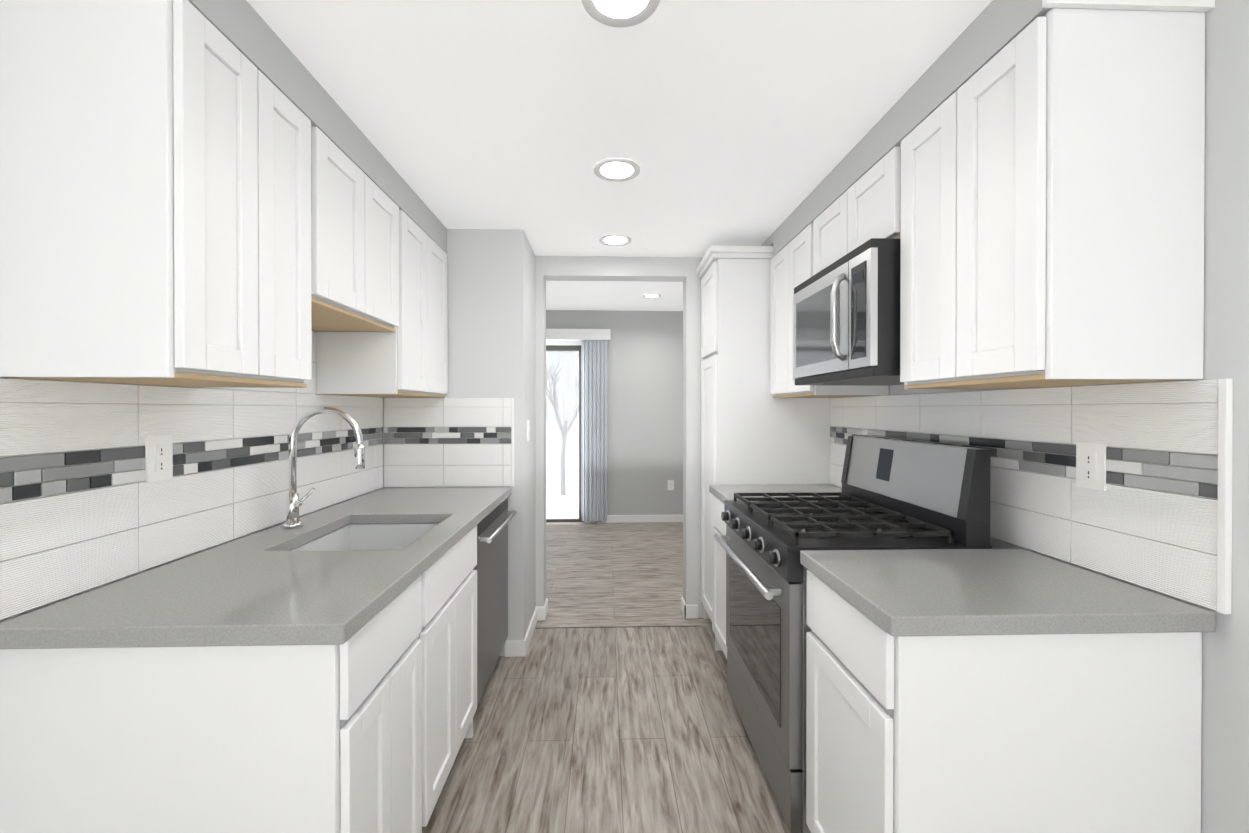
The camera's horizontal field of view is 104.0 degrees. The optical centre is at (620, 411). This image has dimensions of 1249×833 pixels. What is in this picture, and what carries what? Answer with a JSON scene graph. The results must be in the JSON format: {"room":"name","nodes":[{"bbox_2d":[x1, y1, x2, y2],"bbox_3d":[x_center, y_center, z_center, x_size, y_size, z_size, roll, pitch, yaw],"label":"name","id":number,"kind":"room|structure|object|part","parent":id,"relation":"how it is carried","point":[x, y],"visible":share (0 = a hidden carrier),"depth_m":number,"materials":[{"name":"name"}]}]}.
{"room":"kitchen","nodes":[
{"label":"kitchen","id":0,"kind":"room"},
{"bbox_2d":[0,377,380,622],"bbox_3d":[-1.251,0.025,0.542,0.120,2.560,4.920,0,0,-2],"label":"wall","id":1,"kind":"structure","parent":0,"point":[20,614],"depth_m":1.22,"materials":[{"name":"white paint"}]},
{"bbox_2d":[0,0,311,387],"bbox_3d":[-1.036,-0.447,1.160,0.344,0.760,0.442,0,0,-2],"label":"upper cabinet","id":2,"kind":"object","parent":1,"relation":"attached to","point":[155,192],"visible":0.98,"depth_m":0.94,"materials":[{"name":"white paint"}]},
{"bbox_2d":[0,331,382,619],"bbox_3d":[-1.220,0.040,1.721,0.014,0.716,1.662,0,0,-2],"label":"backsplash","id":3,"kind":"structure","parent":1,"relation":"attached to","point":[84,506],"depth_m":1.23,"materials":[{"name":"white tile"}]},
{"bbox_2d":[145,435,172,481],"bbox_3d":[-1.198,0.120,1.269,0.008,0.116,0.072,0,0,-2],"label":"electrical outlet","id":4,"kind":"object","parent":3,"relation":"attached to","point":[158,457],"visible":1,"depth_m":1.26,"materials":[{"name":"white plastic"}]},
{"bbox_2d":[311,125,398,331],"bbox_3d":[-1.051,-0.575,1.674,0.344,0.510,0.582,0,0,-2],"label":"upper cabinet","id":5,"kind":"object","parent":1,"relation":"attached to","point":[354,248],"visible":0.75,"depth_m":1.62,"materials":[{"name":"white paint"}]},
{"bbox_2d":[316,210,447,397],"bbox_3d":[-1.069,-0.452,2.266,0.344,0.760,0.595,0,0,-2],"label":"upper cabinet","id":6,"kind":"object","parent":1,"relation":"attached to","point":[408,358],"visible":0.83,"depth_m":2.04,"materials":[{"name":"white paint"}]},
{"bbox_2d":[422,522,789,832],"bbox_3d":[-0.205,1.329,1.941,5.000,0.060,7.640,0,0,-2],"label":"floor","id":7,"kind":"structure","parent":0,"point":[615,730],"depth_m":2.05,"materials":[{"name":"wood"}]},
{"bbox_2d":[0,575,421,832],"bbox_3d":[-0.877,0.874,1.155,0.661,0.858,0.412,0,0,-2],"label":"base cabinet","id":8,"kind":"object","parent":7,"relation":"on","point":[277,739],"visible":0.67,"depth_m":0.95,"materials":[{"name":"white paint"}]},
{"bbox_2d":[349,524,476,826],"bbox_3d":[-0.892,0.872,1.655,0.661,0.858,0.582,0,0,-2],"label":"base cabinet","id":9,"kind":"object","parent":7,"relation":"on","point":[447,635],"visible":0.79,"depth_m":1.59,"materials":[{"name":"white paint"}]},
{"bbox_2d":[0,487,510,648],"bbox_3d":[-0.883,0.420,1.740,0.664,0.040,1.648,0,0,-2],"label":"countertop","id":10,"kind":"structure","parent":9,"relation":"on","point":[267,587],"depth_m":1.11,"materials":[{"name":"grey stone"}]},
{"bbox_2d":[283,407,365,527],"bbox_3d":[-1.031,0.191,1.726,0.276,0.416,0.106,0,0,-2],"label":"faucet","id":11,"kind":"object","parent":10,"relation":"on","point":[294,502],"visible":1,"depth_m":1.69,"materials":[{"name":"silver metal"}]},
{"bbox_2d":[291,524,437,550],"bbox_3d":[-0.848,0.584,1.663,0.415,0.282,0.508,0,0,-2],"label":"sink","id":12,"kind":"object","parent":10,"relation":"in","point":[375,537],"visible":0.04,"depth_m":1.91,"materials":[{"name":"grey metal"}]},
{"bbox_2d":[382,229,535,655],"bbox_3d":[-0.890,0.166,2.795,0.738,2.260,0.440,0,0,-2],"label":"wall block","id":13,"kind":"object","parent":7,"relation":"on","point":[491,306],"visible":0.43,"depth_m":2.58,"materials":[{"name":"white paint"}]},
{"bbox_2d":[384,398,513,486],"bbox_3d":[-0.901,0.161,2.568,0.678,0.467,0.014,0,0,-2],"label":"backsplash","id":14,"kind":"structure","parent":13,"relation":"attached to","point":[448,442],"depth_m":2.56,"materials":[{"name":"white tile"}]},
{"bbox_2d":[527,420,529,440],"bbox_3d":[-0.513,0.106,2.726,0.011,0.116,0.072,0,0,-2],"label":"light switch","id":15,"kind":"object","parent":13,"relation":"attached to","point":[528,430],"visible":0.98,"depth_m":2.71,"materials":[{"name":"white plastic"}]},
{"bbox_2d":[473,497,516,705],"bbox_3d":[-0.873,0.871,2.258,0.680,0.854,0.610,0,0,-2],"label":"dishwasher","id":16,"kind":"object","parent":7,"relation":"on","point":[491,567],"visible":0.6,"depth_m":2.20,"materials":[{"name":"black metal"}]},
{"bbox_3d":[-0.544,0.525,2.266,0.022,0.022,0.560,0,0,-2],"label":"handle","id":17,"kind":"part","parent":16,"relation":"part of","materials":[{"name":"silver metal"}]},
{"bbox_2d":[535,625,700,628],"bbox_3d":[-0.017,1.294,2.932,1.005,0.001,0.008,0,0,-2],"label":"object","id":18,"kind":"structure","parent":7,"relation":"on","point":[610,627],"depth_m":2.93,"materials":[{"name":"grey"}]},
{"bbox_2d":[712,494,726,658],"bbox_3d":[0.832,0.868,2.432,0.661,0.858,0.470,0,0,-2],"label":"base cabinet","id":19,"kind":"object","parent":7,"relation":"on","point":[719,589],"visible":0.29,"depth_m":2.51,"materials":[{"name":"white paint"}]},
{"bbox_2d":[709,484,841,502],"bbox_3d":[0.820,0.417,2.430,0.664,0.040,0.473,0,0,-2],"label":"countertop","id":20,"kind":"structure","parent":19,"relation":"on","point":[722,492],"depth_m":2.52,"materials":[{"name":"grey stone"}]},
{"bbox_2d":[696,245,830,620],"bbox_3d":[0.814,0.200,2.851,0.672,2.190,0.428,0,0,-2],"label":"pantry cabinet","id":21,"kind":"object","parent":7,"relation":"on","point":[753,431],"visible":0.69,"depth_m":2.67,"materials":[{"name":"white paint"}]},
{"bbox_2d":[714,436,991,832],"bbox_3d":[0.751,0.705,1.808,0.664,1.190,0.758,0,0,-2],"label":"range","id":22,"kind":"object","parent":7,"relation":"on","point":[897,495],"visible":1,"depth_m":1.60,"materials":[{"name":"silver metal"}]},
{"bbox_3d":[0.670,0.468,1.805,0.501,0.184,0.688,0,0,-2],"label":"knob","id":23,"kind":"part","parent":22,"relation":"part of","materials":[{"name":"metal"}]},
{"bbox_2d":[806,570,1201,832],"bbox_3d":[0.869,0.874,1.215,0.661,0.858,0.424,0,0,-2],"label":"base cabinet","id":24,"kind":"object","parent":7,"relation":"on","point":[1068,733],"visible":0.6,"depth_m":1.00,"materials":[{"name":"white paint"}]},
{"bbox_2d":[800,548,1215,636],"bbox_3d":[0.858,0.423,1.197,0.664,0.040,0.457,0,0,-2],"label":"countertop","id":25,"kind":"structure","parent":24,"relation":"on","point":[938,592],"depth_m":1.07,"materials":[{"name":"grey stone"}]},
{"bbox_2d":[546,310,682,522],"bbox_3d":[-0.319,0.058,5.694,5.000,2.450,0.120,0,0,-2],"label":"wall","id":26,"kind":"structure","parent":0,"point":[644,407],"depth_m":5.65,"materials":[{"name":"grey paint"}]},
{"bbox_2d":[546,345,583,521],"bbox_3d":[-1.346,0.258,5.656,1.845,2.050,0.045,0,0,-2],"label":"sliding glass door","id":27,"kind":"structure","parent":26,"relation":"in","point":[569,348],"depth_m":5.66,"materials":[{"name":"clear glass"}]},
{"bbox_2d":[546,329,609,340],"bbox_3d":[-1.216,-0.877,5.551,2.200,0.120,0.099,0,0,-2],"label":"valance","id":28,"kind":"object","parent":26,"relation":"attached to","point":[573,334],"visible":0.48,"depth_m":5.53,"materials":[{"name":"white wood"}]},
{"bbox_2d":[582,340,606,520],"bbox_3d":[-0.299,0.218,5.591,0.294,2.070,0.042,0,0,-2],"label":"blinds","id":29,"kind":"object","parent":26,"relation":"attached to","point":[594,430],"visible":1,"depth_m":5.57,"materials":[{"name":"grey fabric"}]},
{"bbox_2d":[586,515,682,522],"bbox_3d":[0.889,1.240,5.669,2.585,0.085,0.013,0,0,-2],"label":"baseboard","id":30,"kind":"structure","parent":26,"relation":"attached to","point":[610,518],"depth_m":5.64,"materials":[{"name":"white"}]},
{"bbox_2d":[668,480,673,489],"bbox_3d":[0.582,0.853,5.660,0.072,0.116,0.008,0,0,-2],"label":"outlet","id":31,"kind":"object","parent":26,"relation":"attached to","point":[670,484],"visible":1,"depth_m":5.66,"materials":[{"name":"white plastic"}]},
{"bbox_2d":[546,281,682,310],"bbox_3d":[-0.280,-1.216,4.388,5.000,0.110,2.720,0,0,-2],"label":"ceiling","id":32,"kind":"structure","parent":0,"point":[600,295],"depth_m":4.89,"materials":[{"name":"white paint"}]},
{"bbox_2d":[643,294,660,297],"bbox_3d":[0.315,-1.160,4.897,0.184,0.005,0.184,0,0,-2],"label":"recessed light","id":33,"kind":"object","parent":32,"relation":"in","point":[651,295],"visible":0.96,"depth_m":4.89,"materials":[{"name":"white plastic"}]},
{"bbox_2d":[535,256,703,617],"bbox_3d":[-0.240,0.069,3.100,5.000,2.450,0.130,0,0,-2],"label":"wall","id":34,"kind":"structure","parent":0,"point":[612,268],"depth_m":3.05,"materials":[{"name":"white paint"}]},
{"bbox_2d":[533,598,547,613],"bbox_3d":[-1.606,1.252,3.134,2.273,0.085,0.016,0,0,-2],"label":"baseboard","id":35,"kind":"structure","parent":34,"relation":"attached to","point":[538,609],"depth_m":3.02,"materials":[{"name":"white wood"}]},
{"bbox_2d":[681,597,697,611],"bbox_3d":[1.316,1.251,3.223,1.843,0.085,0.016,0,0,-2],"label":"baseboard","id":36,"kind":"structure","parent":34,"relation":"attached to","point":[684,608],"depth_m":3.05,"materials":[{"name":"white wood"}]},
{"bbox_2d":[247,0,992,256],"bbox_3d":[0.015,-1.105,0.576,2.652,0.300,4.920,0,0,-2],"label":"ceiling","id":37,"kind":"structure","parent":0,"point":[736,122],"depth_m":1.49,"materials":[{"name":"white paint"}]},
{"bbox_2d":[188,0,446,252],"bbox_3d":[-1.052,-0.893,1.744,0.350,0.134,1.642,0,0,-2],"label":"soffit","id":38,"kind":"structure","parent":37,"relation":"attached to","point":[247,32],"depth_m":1.38,"materials":[{"name":"grey paint"}]},
{"bbox_2d":[599,234,631,245],"bbox_3d":[-0.029,-0.961,2.736,0.184,0.005,0.184,0,0,-2],"label":"recessed light","id":39,"kind":"object","parent":37,"relation":"in","point":[615,240],"visible":1,"depth_m":2.73,"materials":[{"name":"white plastic"}]},
{"bbox_2d":[594,158,639,181],"bbox_3d":[-0.015,-0.957,1.937,0.184,0.005,0.184,0,0,-2],"label":"recessed light","id":40,"kind":"object","parent":37,"relation":"in","point":[616,169],"visible":1,"depth_m":1.93,"materials":[{"name":"white plastic"}]},
{"bbox_2d":[581,0,659,27],"bbox_3d":[0.000,-0.954,1.117,0.184,0.005,0.184,0,0,-2],"label":"recessed light","id":41,"kind":"object","parent":37,"relation":"in","point":[620,13],"visible":1,"depth_m":1.16,"materials":[{"name":"white plastic"}]},
{"bbox_2d":[761,0,1214,255],"bbox_3d":[1.002,-0.894,2.027,0.350,0.134,2.082,0,0,-2],"label":"soffit","id":42,"kind":"structure","parent":37,"relation":"attached to","point":[990,31],"depth_m":1.32,"materials":[{"name":"grey paint"}]},
{"bbox_2d":[831,0,1248,832],"bbox_3d":[1.280,0.025,0.620,0.120,2.560,4.920,0,0,-2],"label":"wall","id":43,"kind":"structure","parent":0,"point":[1225,728],"depth_m":0.97,"materials":[{"name":"grey paint"}]},
{"bbox_2d":[770,223,888,397],"bbox_3d":[0.992,-0.453,2.395,0.344,0.760,0.543,0,0,-2],"label":"upper cabinet","id":44,"kind":"object","parent":43,"relation":"attached to","point":[791,265],"visible":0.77,"depth_m":2.38,"materials":[{"name":"white paint"}]},
{"bbox_2d":[813,144,900,275],"bbox_3d":[1.010,-0.683,1.809,0.344,0.295,0.617,0,0,-2],"label":"upper cabinet","id":45,"kind":"object","parent":43,"relation":"attached to","point":[865,207],"visible":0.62,"depth_m":1.71,"materials":[{"name":"white paint"}]},
{"bbox_2d":[793,238,903,385],"bbox_3d":[0.946,-0.322,1.808,0.472,0.420,0.616,0,0,-2],"label":"microwave","id":46,"kind":"object","parent":45,"relation":"attached to","point":[846,319],"visible":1,"depth_m":1.62,"materials":[{"name":"brushed stainless steel"},{"name":"black enamel"},{"name":"dark glass"}]},
{"bbox_3d":[0.740,-0.322,1.659,0.053,0.299,0.022,0,0,-2],"label":"handle","id":47,"kind":"part","parent":46,"relation":"part of","materials":[{"name":"silver metal"}]},
{"bbox_2d":[830,379,1232,613],"bbox_3d":[1.176,0.164,1.820,0.014,0.467,1.712,0,0,-2],"label":"backsplash","id":48,"kind":"structure","parent":43,"relation":"attached to","point":[1156,515],"depth_m":1.19,"materials":[{"name":"white tile"}]},
{"bbox_2d":[1076,442,1105,490],"bbox_3d":[1.186,0.137,1.233,0.008,0.116,0.072,0,0,-2],"label":"electrical outlet","id":49,"kind":"object","parent":48,"relation":"attached to","point":[1090,465],"visible":1,"depth_m":1.23,"materials":[{"name":"white plastic"}]},
{"bbox_2d":[900,8,1204,388],"bbox_3d":[1.027,-0.448,1.249,0.344,0.760,0.495,0,0,-2],"label":"upper cabinet","id":50,"kind":"object","parent":43,"relation":"attached to","point":[1052,198],"visible":1,"depth_m":1.01,"materials":[{"name":"white paint"}]},
{"label":"outside","id":51,"kind":"structure","parent":0,"visible":0},
{"bbox_2d":[546,465,578,518],"bbox_3d":[-1.256,1.323,10.173,10.000,0.080,8.880,0,0,-2],"label":"ground","id":52,"kind":"structure","parent":51,"point":[555,477],"depth_m":7.62,"materials":[{"name":"white"}]},
{"bbox_2d":[546,361,578,494],"bbox_3d":[-0.639,0.104,7.700,1.771,2.380,0.390,0,0,-2],"label":"tree","id":53,"kind":"object","parent":52,"relation":"on","point":[553,399],"depth_m":7.60,"materials":[{"name":"grey plant"}]},
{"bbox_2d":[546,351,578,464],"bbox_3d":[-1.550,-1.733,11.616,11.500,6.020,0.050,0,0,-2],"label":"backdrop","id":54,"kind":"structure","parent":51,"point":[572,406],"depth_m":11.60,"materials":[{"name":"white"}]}
]}

